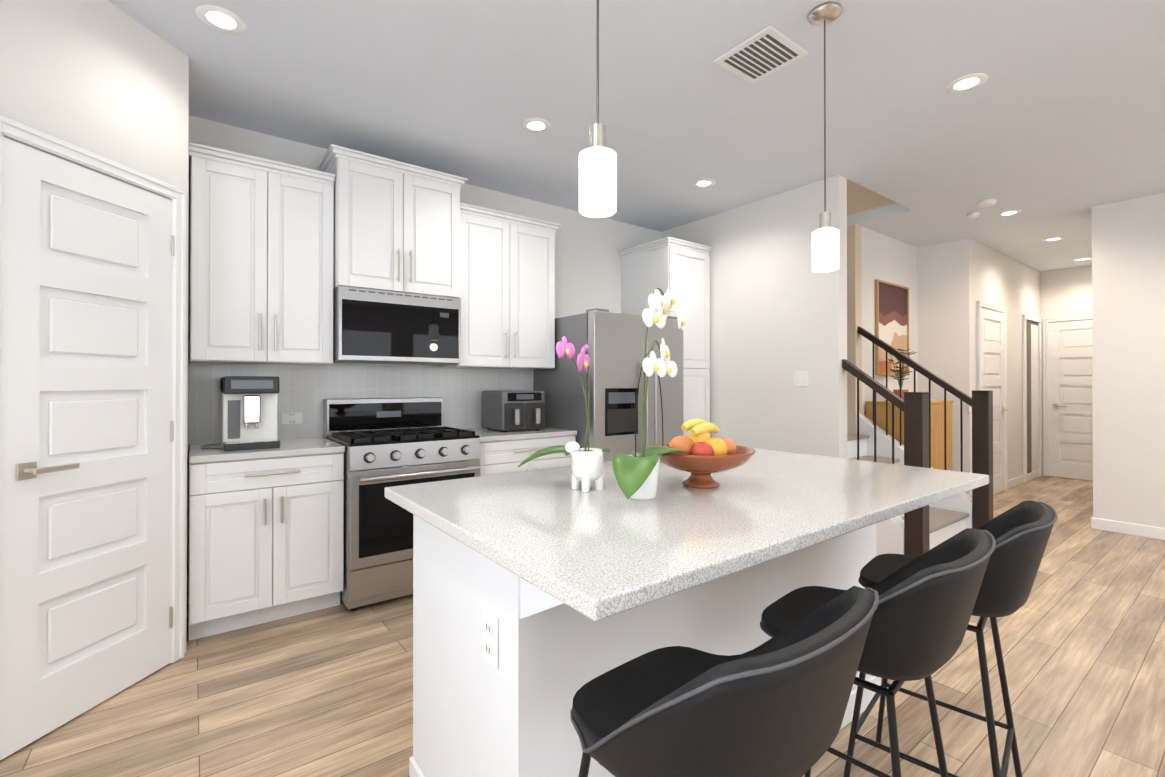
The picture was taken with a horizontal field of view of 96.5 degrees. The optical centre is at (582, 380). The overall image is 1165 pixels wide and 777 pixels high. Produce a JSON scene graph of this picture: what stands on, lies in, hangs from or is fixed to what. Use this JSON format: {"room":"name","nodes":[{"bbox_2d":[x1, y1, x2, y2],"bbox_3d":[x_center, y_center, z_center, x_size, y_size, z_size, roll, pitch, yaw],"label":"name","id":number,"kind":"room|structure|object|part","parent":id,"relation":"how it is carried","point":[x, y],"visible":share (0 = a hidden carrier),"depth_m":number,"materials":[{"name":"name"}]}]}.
{"room":"kitchen","nodes":[
{"label":"kitchen","id":0,"kind":"room"},
{"bbox_2d":[0,0,188,652],"bbox_3d":[-1.925,-0.127,1.989,0.100,2.740,0.830,0,0,8],"label":"wall","id":1,"kind":"structure","parent":0,"point":[107,79],"depth_m":2.02,"materials":[{"name":"paint"}]},
{"bbox_2d":[0,115,185,759],"bbox_3d":[-1.834,0.190,1.986,0.079,2.102,0.723,0,0,8],"label":"pantry door","id":2,"kind":"structure","parent":1,"relation":"in","point":[92,398],"depth_m":1.95,"materials":[{"name":"white wood"}]},
{"bbox_2d":[186,112,188,644],"bbox_3d":[-2.053,-0.123,2.622,0.100,2.740,0.650,0,0,-37],"label":"wall","id":3,"kind":"structure","parent":0,"point":[187,364],"depth_m":2.61,"materials":[{"name":"paint"}]},
{"bbox_2d":[187,115,660,603],"bbox_3d":[-1.312,-0.118,3.660,5.150,2.740,0.120,0,0,-37],"label":"wall","id":4,"kind":"structure","parent":0,"point":[587,265],"depth_m":4.44,"materials":[{"name":"paint"}]},
{"bbox_2d":[189,142,334,364],"bbox_3d":[-1.831,-0.653,2.952,0.714,1.103,0.390,0,0,-37],"label":"upper cabinet","id":5,"kind":"object","parent":4,"relation":"attached to","point":[261,255],"visible":0.96,"depth_m":2.82,"materials":[{"name":"white wood"}]},
{"bbox_2d":[189,358,531,445],"bbox_3d":[-1.307,0.122,3.581,2.235,0.490,0.008,0,0,-37],"label":"tile backsplash","id":6,"kind":"structure","parent":4,"relation":"attached to","point":[305,390],"depth_m":3.37,"materials":[{"name":"grey tile"}]},
{"bbox_2d":[281,412,301,423],"bbox_3d":[-1.792,0.230,3.206,0.115,0.076,0.008,0,0,-37],"label":"outlet","id":7,"kind":"object","parent":6,"relation":"attached to","point":[291,417],"visible":1,"depth_m":3.20,"materials":[{"name":"white plastic"}]},
{"bbox_2d":[317,144,467,297],"bbox_3d":[-1.223,-0.951,3.379,0.840,0.803,0.440,0,0,-37],"label":"upper cabinet","id":8,"kind":"object","parent":4,"relation":"attached to","point":[396,226],"visible":1,"depth_m":3.20,"materials":[{"name":"white wood"}]},
{"bbox_2d":[333,286,460,364],"bbox_3d":[-1.228,-0.332,3.382,0.754,0.429,0.422,0,0,-37],"label":"microwave","id":9,"kind":"object","parent":8,"relation":"attached to","point":[371,326],"visible":0.98,"depth_m":3.18,"materials":[{"name":"silver metal"}]},
{"bbox_2d":[439,202,560,368],"bbox_3d":[-0.599,-0.648,3.876,0.827,1.103,0.390,0,0,-37],"label":"upper cabinet","id":10,"kind":"object","parent":4,"relation":"attached to","point":[507,279],"visible":0.92,"depth_m":3.72,"materials":[{"name":"white wood"}]},
{"bbox_2d":[0,476,1164,776],"bbox_3d":[2.625,1.299,3.113,10.800,0.100,10.150,0,0,-37],"label":"floor","id":11,"kind":"structure","parent":0,"point":[326,692],"depth_m":2.04,"materials":[{"name":"brown wood"}]},
{"bbox_2d":[189,437,344,640],"bbox_3d":[-1.733,0.799,2.849,0.672,0.893,0.660,0,0,-37],"label":"base cabinet","id":12,"kind":"object","parent":11,"relation":"on","point":[266,534],"visible":1,"depth_m":2.60,"materials":[{"name":"white wood"}]},
{"bbox_2d":[201,376,279,450],"bbox_3d":[-1.844,0.164,2.796,0.337,0.375,0.400,0,0,-37],"label":"coffee machine","id":13,"kind":"object","parent":12,"relation":"on","point":[248,412],"visible":1,"depth_m":2.72,"materials":[{"name":"silver plastic"}]},
{"bbox_2d":[323,397,480,610],"bbox_3d":[-1.123,0.682,3.237,0.758,1.134,0.769,0,0,-37],"label":"range","id":14,"kind":"object","parent":11,"relation":"on","point":[388,442],"visible":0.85,"depth_m":2.92,"materials":[{"name":"silver metal"}]},
{"bbox_2d":[464,427,576,475],"bbox_3d":[-0.535,0.804,3.748,0.785,0.893,0.660,0,0,-37],"label":"base cabinet","id":15,"kind":"object","parent":11,"relation":"on","point":[503,452],"visible":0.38,"depth_m":3.50,"materials":[{"name":"white wood"}]},
{"bbox_2d":[481,390,544,431],"bbox_3d":[-0.497,0.214,3.813,0.360,0.285,0.390,0,0,-37],"label":"air fryer","id":16,"kind":"object","parent":15,"relation":"on","point":[505,410],"visible":1,"depth_m":3.69,"materials":[{"name":"grey plastic"}]},
{"bbox_2d":[533,308,682,461],"bbox_3d":[0.227,0.372,4.189,0.920,1.764,0.868,0,0,-37],"label":"refrigerator","id":17,"kind":"object","parent":11,"relation":"on","point":[615,342],"visible":0.4,"depth_m":3.83,"materials":[{"name":"silver metal"}]},
{"bbox_2d":[409,516,880,776],"bbox_3d":[0.373,0.801,1.743,1.634,0.881,0.860,0,0,-37],"label":"kitchen island","id":18,"kind":"object","parent":11,"relation":"on","point":[472,718],"depth_m":1.29,"materials":[{"name":"paint"}]},
{"bbox_2d":[483,607,498,669],"bbox_3d":[-0.209,0.579,1.170,0.009,0.115,0.072,0,0,-37],"label":"outlet","id":19,"kind":"object","parent":18,"relation":"attached to","point":[490,635],"visible":1,"depth_m":1.16,"materials":[{"name":"white plastic"}]},
{"bbox_2d":[385,448,988,627],"bbox_3d":[0.405,0.343,1.703,1.750,0.032,1.045,0,0,-37],"label":"island countertop","id":20,"kind":"structure","parent":18,"relation":"on","point":[604,555],"depth_m":1.25,"materials":[{"name":"white stone"}]},
{"bbox_2d":[518,336,610,491],"bbox_3d":[-0.032,0.098,1.580,0.286,0.456,0.179,0,0,-37],"label":"orchid","id":21,"kind":"object","parent":20,"relation":"on","point":[587,464],"visible":1,"depth_m":1.53,"materials":[{"name":"white ceramic"}]},
{"bbox_2d":[612,288,684,499],"bbox_3d":[0.194,0.026,1.447,0.336,0.597,0.189,0,0,-37],"label":"orchid","id":22,"kind":"object","parent":20,"relation":"on","point":[636,474],"visible":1,"depth_m":1.44,"materials":[{"name":"plant"}]},
{"bbox_2d":[649,418,755,488],"bbox_3d":[0.370,0.222,1.625,0.326,0.207,0.326,0,0,-37],"label":"fruit bowl","id":23,"kind":"object","parent":20,"relation":"on","point":[703,457],"visible":0.96,"depth_m":1.56,"materials":[{"name":"brown wood"}]},
{"bbox_2d":[618,236,711,435],"bbox_3d":[0.746,0.030,4.714,0.552,2.451,0.660,0,0,-37],"label":"tall cabinet","id":24,"kind":"object","parent":11,"relation":"on","point":[679,269],"visible":0.4,"depth_m":4.54,"materials":[{"name":"white wood"}]},
{"bbox_2d":[570,586,878,776],"bbox_3d":[0.206,0.787,0.869,0.477,0.902,0.465,0,0,-40],"label":"stool","id":25,"kind":"object","parent":11,"relation":"on","point":[775,706],"visible":1,"depth_m":0.68,"materials":[{"name":"black leather"}]},
{"bbox_2d":[760,528,995,776],"bbox_3d":[0.651,0.789,1.197,0.477,0.902,0.465,0,0,-44],"label":"stool","id":26,"kind":"object","parent":11,"relation":"on","point":[921,618],"visible":0.65,"depth_m":0.99,"materials":[{"name":"black leather"}]},
{"bbox_2d":[842,354,933,555],"bbox_3d":[2.060,0.546,3.564,0.123,1.409,0.529,0,0,-37],"label":"stair railing","id":27,"kind":"object","parent":11,"relation":"on","point":[909,535],"depth_m":3.47,"materials":[{"name":"brown wood"}]},
{"bbox_2d":[847,433,968,549],"bbox_3d":[1.804,0.213,4.971,1.140,2.089,2.830,0,0,-37],"label":"staircase","id":28,"kind":"structure","parent":11,"relation":"on","point":[944,525],"depth_m":4.14,"materials":[{"name":"white wood"}]},
{"bbox_2d":[866,400,952,470],"bbox_3d":[3.242,0.727,5.126,1.040,1.064,0.395,0,0,-37],"label":"sideboard","id":29,"kind":"object","parent":11,"relation":"on","point":[937,434],"visible":0.38,"depth_m":4.98,"materials":[{"name":"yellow wood"}]},
{"bbox_2d":[888,349,916,399],"bbox_3d":[3.086,-0.059,5.036,0.276,0.505,0.260,0,0,-37],"label":"potted plant","id":30,"kind":"object","parent":29,"relation":"on","point":[896,391],"visible":0.83,"depth_m":5.00,"materials":[{"name":"plant"}]},
{"bbox_2d":[858,326,992,528],"bbox_3d":[2.932,0.369,4.525,0.116,1.774,1.019,0,0,-37],"label":"stair railing","id":31,"kind":"object","parent":11,"relation":"on","point":[979,507],"depth_m":4.15,"materials":[{"name":"brown wood"}]},
{"bbox_2d":[843,500,1057,776],"bbox_3d":[1.030,0.790,1.469,0.465,0.902,0.477,0,0,43],"label":"stool","id":32,"kind":"object","parent":11,"relation":"on","point":[1021,532],"visible":0.5,"depth_m":1.32,"materials":[{"name":"black leather"}]},
{"bbox_2d":[108,0,1164,271],"bbox_3d":[2.625,-1.541,3.128,10.800,0.100,10.150,0,0,-37],"label":"ceiling","id":33,"kind":"structure","parent":0,"point":[464,88],"depth_m":2.75,"materials":[{"name":"paint"}]},
{"bbox_2d":[195,4,246,33],"bbox_3d":[-1.495,-1.494,2.154,0.176,0.003,0.176,0,0,-37],"label":"recessed light","id":34,"kind":"object","parent":33,"relation":"in","point":[220,19],"visible":1,"depth_m":2.15,"materials":[{"name":"white plastic"}]},
{"bbox_2d":[521,118,550,132],"bbox_3d":[-0.270,-1.489,3.036,0.176,0.003,0.176,0,0,-37],"label":"recessed light","id":35,"kind":"object","parent":33,"relation":"in","point":[535,125],"visible":1,"depth_m":3.03,"materials":[{"name":"white plastic"}]},
{"bbox_2d":[579,0,616,217],"bbox_3d":[0.041,-0.977,1.404,0.128,1.044,0.128,0,0,-37],"label":"pendant light","id":36,"kind":"object","parent":33,"relation":"hanging from","point":[597,178],"visible":1,"depth_m":1.37,"materials":[{"name":"white glass"}]},
{"bbox_2d":[692,179,715,187],"bbox_3d":[0.912,-1.485,3.911,0.176,0.003,0.176,0,0,-37],"label":"recessed light","id":37,"kind":"object","parent":33,"relation":"in","point":[703,183],"visible":1,"depth_m":3.91,"materials":[{"name":"white plastic"}]},
{"bbox_2d":[713,25,807,83],"bbox_3d":[0.817,-1.488,2.389,0.300,0.013,0.300,0,0,-37],"label":"ceiling vent","id":38,"kind":"object","parent":33,"relation":"in","point":[766,51],"visible":1,"depth_m":2.37,"materials":[{"name":"white metal"}]},
{"bbox_2d":[808,2,841,271],"bbox_3d":[0.985,-0.973,2.112,0.128,1.044,0.128,0,0,-37],"label":"pendant light","id":39,"kind":"object","parent":33,"relation":"hanging from","point":[825,247],"visible":1,"depth_m":2.09,"materials":[{"name":"white glass"}]},
{"bbox_2d":[945,73,988,92],"bbox_3d":[1.927,-1.492,2.609,0.176,0.003,0.176,0,0,-37],"label":"recessed light","id":40,"kind":"object","parent":33,"relation":"in","point":[965,83],"visible":1,"depth_m":2.60,"materials":[{"name":"white plastic"}]},
{"bbox_2d":[967,212,979,217],"bbox_3d":[3.460,-1.465,4.598,0.090,0.034,0.090,0,0,-37],"label":"smoke detector","id":41,"kind":"object","parent":33,"relation":"attached to","point":[973,215],"visible":1,"depth_m":4.57,"materials":[{"name":"white plastic"}]},
{"bbox_2d":[977,198,996,207],"bbox_3d":[3.338,-1.467,4.294,0.130,0.034,0.130,0,0,-37],"label":"smoke detector","id":42,"kind":"object","parent":33,"relation":"attached to","point":[987,202],"visible":1,"depth_m":4.26,"materials":[{"name":"white plastic"}]},
{"bbox_2d":[997,210,1021,215],"bbox_3d":[3.766,-1.481,4.590,0.176,0.003,0.176,0,0,-37],"label":"recessed light","id":43,"kind":"object","parent":33,"relation":"in","point":[1009,212],"visible":1,"depth_m":4.58,"materials":[{"name":"white plastic"}]},
{"bbox_2d":[1042,237,1063,241],"bbox_3d":[4.905,-1.477,5.420,0.176,0.003,0.176,0,0,-37],"label":"recessed light","id":44,"kind":"object","parent":33,"relation":"in","point":[1052,239],"visible":1,"depth_m":5.42,"materials":[{"name":"white plastic"}]},
{"bbox_2d":[1074,257,1091,260],"bbox_3d":[6.065,-1.472,6.291,0.176,0.003,0.176,0,0,-37],"label":"recessed light","id":45,"kind":"object","parent":33,"relation":"in","point":[1083,259],"visible":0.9,"depth_m":6.30,"materials":[{"name":"white plastic"}]},
{"bbox_2d":[661,175,846,458],"bbox_3d":[0.660,-0.589,5.424,0.120,3.700,4.110,0,0,-37],"label":"wall","id":46,"kind":"structure","parent":0,"point":[778,311],"depth_m":4.13,"materials":[{"name":"paint"}]},
{"bbox_2d":[794,371,807,385],"bbox_3d":[1.668,-0.016,3.970,0.008,0.115,0.115,0,0,-37],"label":"light switch","id":47,"kind":"object","parent":46,"relation":"attached to","point":[800,378],"visible":1,"depth_m":3.97,"materials":[{"name":"white plastic"}]},
{"bbox_2d":[847,179,896,433],"bbox_3d":[1.684,-0.585,6.192,0.120,3.700,4.110,0,0,-37],"label":"wall","id":48,"kind":"structure","parent":0,"point":[854,318],"depth_m":4.93,"materials":[{"name":"beige paint"}]},
{"bbox_2d":[861,226,917,415],"bbox_3d":[3.212,-0.109,5.436,1.420,2.740,0.150,0,0,-37],"label":"wall","id":49,"kind":"structure","parent":0,"point":[887,259],"depth_m":5.29,"materials":[{"name":"paint"}]},
{"bbox_3d":[3.189,-0.529,5.345,0.730,0.940,0.029,0,0,-37],"label":"picture frame","id":50,"kind":"part","parent":49,"relation":"part of","materials":[{"name":"multicoloured paper"}]},
{"bbox_2d":[917,238,973,493],"bbox_3d":[3.903,-0.108,5.599,0.120,2.740,0.480,0,0,-37],"label":"wall","id":51,"kind":"structure","parent":0,"point":[945,315],"depth_m":5.51,"materials":[{"name":"paint"}]},
{"bbox_2d":[973,240,1039,480],"bbox_3d":[5.139,-0.104,6.301,2.700,2.740,0.120,0,0,-37],"label":"wall","id":52,"kind":"structure","parent":0,"point":[1011,285],"depth_m":6.23,"materials":[{"name":"paint"}]},
{"bbox_2d":[976,301,1008,494],"bbox_3d":[4.543,0.210,5.727,0.908,2.102,0.079,0,0,-37],"label":"hall door","id":53,"kind":"structure","parent":52,"relation":"in","point":[991,347],"depth_m":5.81,"materials":[{"name":"white wood"}]},
{"bbox_2d":[1007,470,1038,488],"bbox_3d":[5.131,1.218,6.204,2.580,0.095,0.013,0,0,-37],"label":"baseboard","id":54,"kind":"structure","parent":52,"relation":"attached to","point":[1016,481],"depth_m":6.39,"materials":[{"name":"white wood"}]},
{"bbox_2d":[1022,314,1041,482],"bbox_3d":[5.800,0.218,6.701,0.756,2.096,0.029,0,0,-37],"label":"hall doorway","id":55,"kind":"structure","parent":52,"relation":"in","point":[1032,385],"depth_m":6.71,"materials":[{"name":"white wood"}]},
{"bbox_2d":[1040,265,1091,480],"bbox_3d":[6.495,-0.102,6.644,0.120,2.740,0.960,0,0,-37],"label":"wall","id":56,"kind":"structure","parent":0,"point":[1065,292],"depth_m":6.79,"materials":[{"name":"paint"}]},
{"bbox_2d":[1042,315,1092,480],"bbox_3d":[6.420,0.214,6.574,0.079,2.102,0.928,0,0,-37],"label":"door","id":57,"kind":"structure","parent":56,"relation":"in","point":[1067,390],"depth_m":6.76,"materials":[{"name":"white wood"}]},
{"bbox_2d":[1092,193,1164,527],"bbox_3d":[5.928,-0.124,2.436,0.140,2.740,5.090,0,0,-37],"label":"wall","id":58,"kind":"structure","parent":0,"point":[1128,308],"depth_m":4.25,"materials":[{"name":"paint"}]},
{"bbox_2d":[1092,517,1164,539],"bbox_3d":[5.863,1.198,2.386,0.013,0.095,5.100,0,0,-37],"label":"baseboard","id":59,"kind":"structure","parent":58,"relation":"attached to","point":[1130,528],"depth_m":4.24,"materials":[{"name":"white wood"}]}
]}

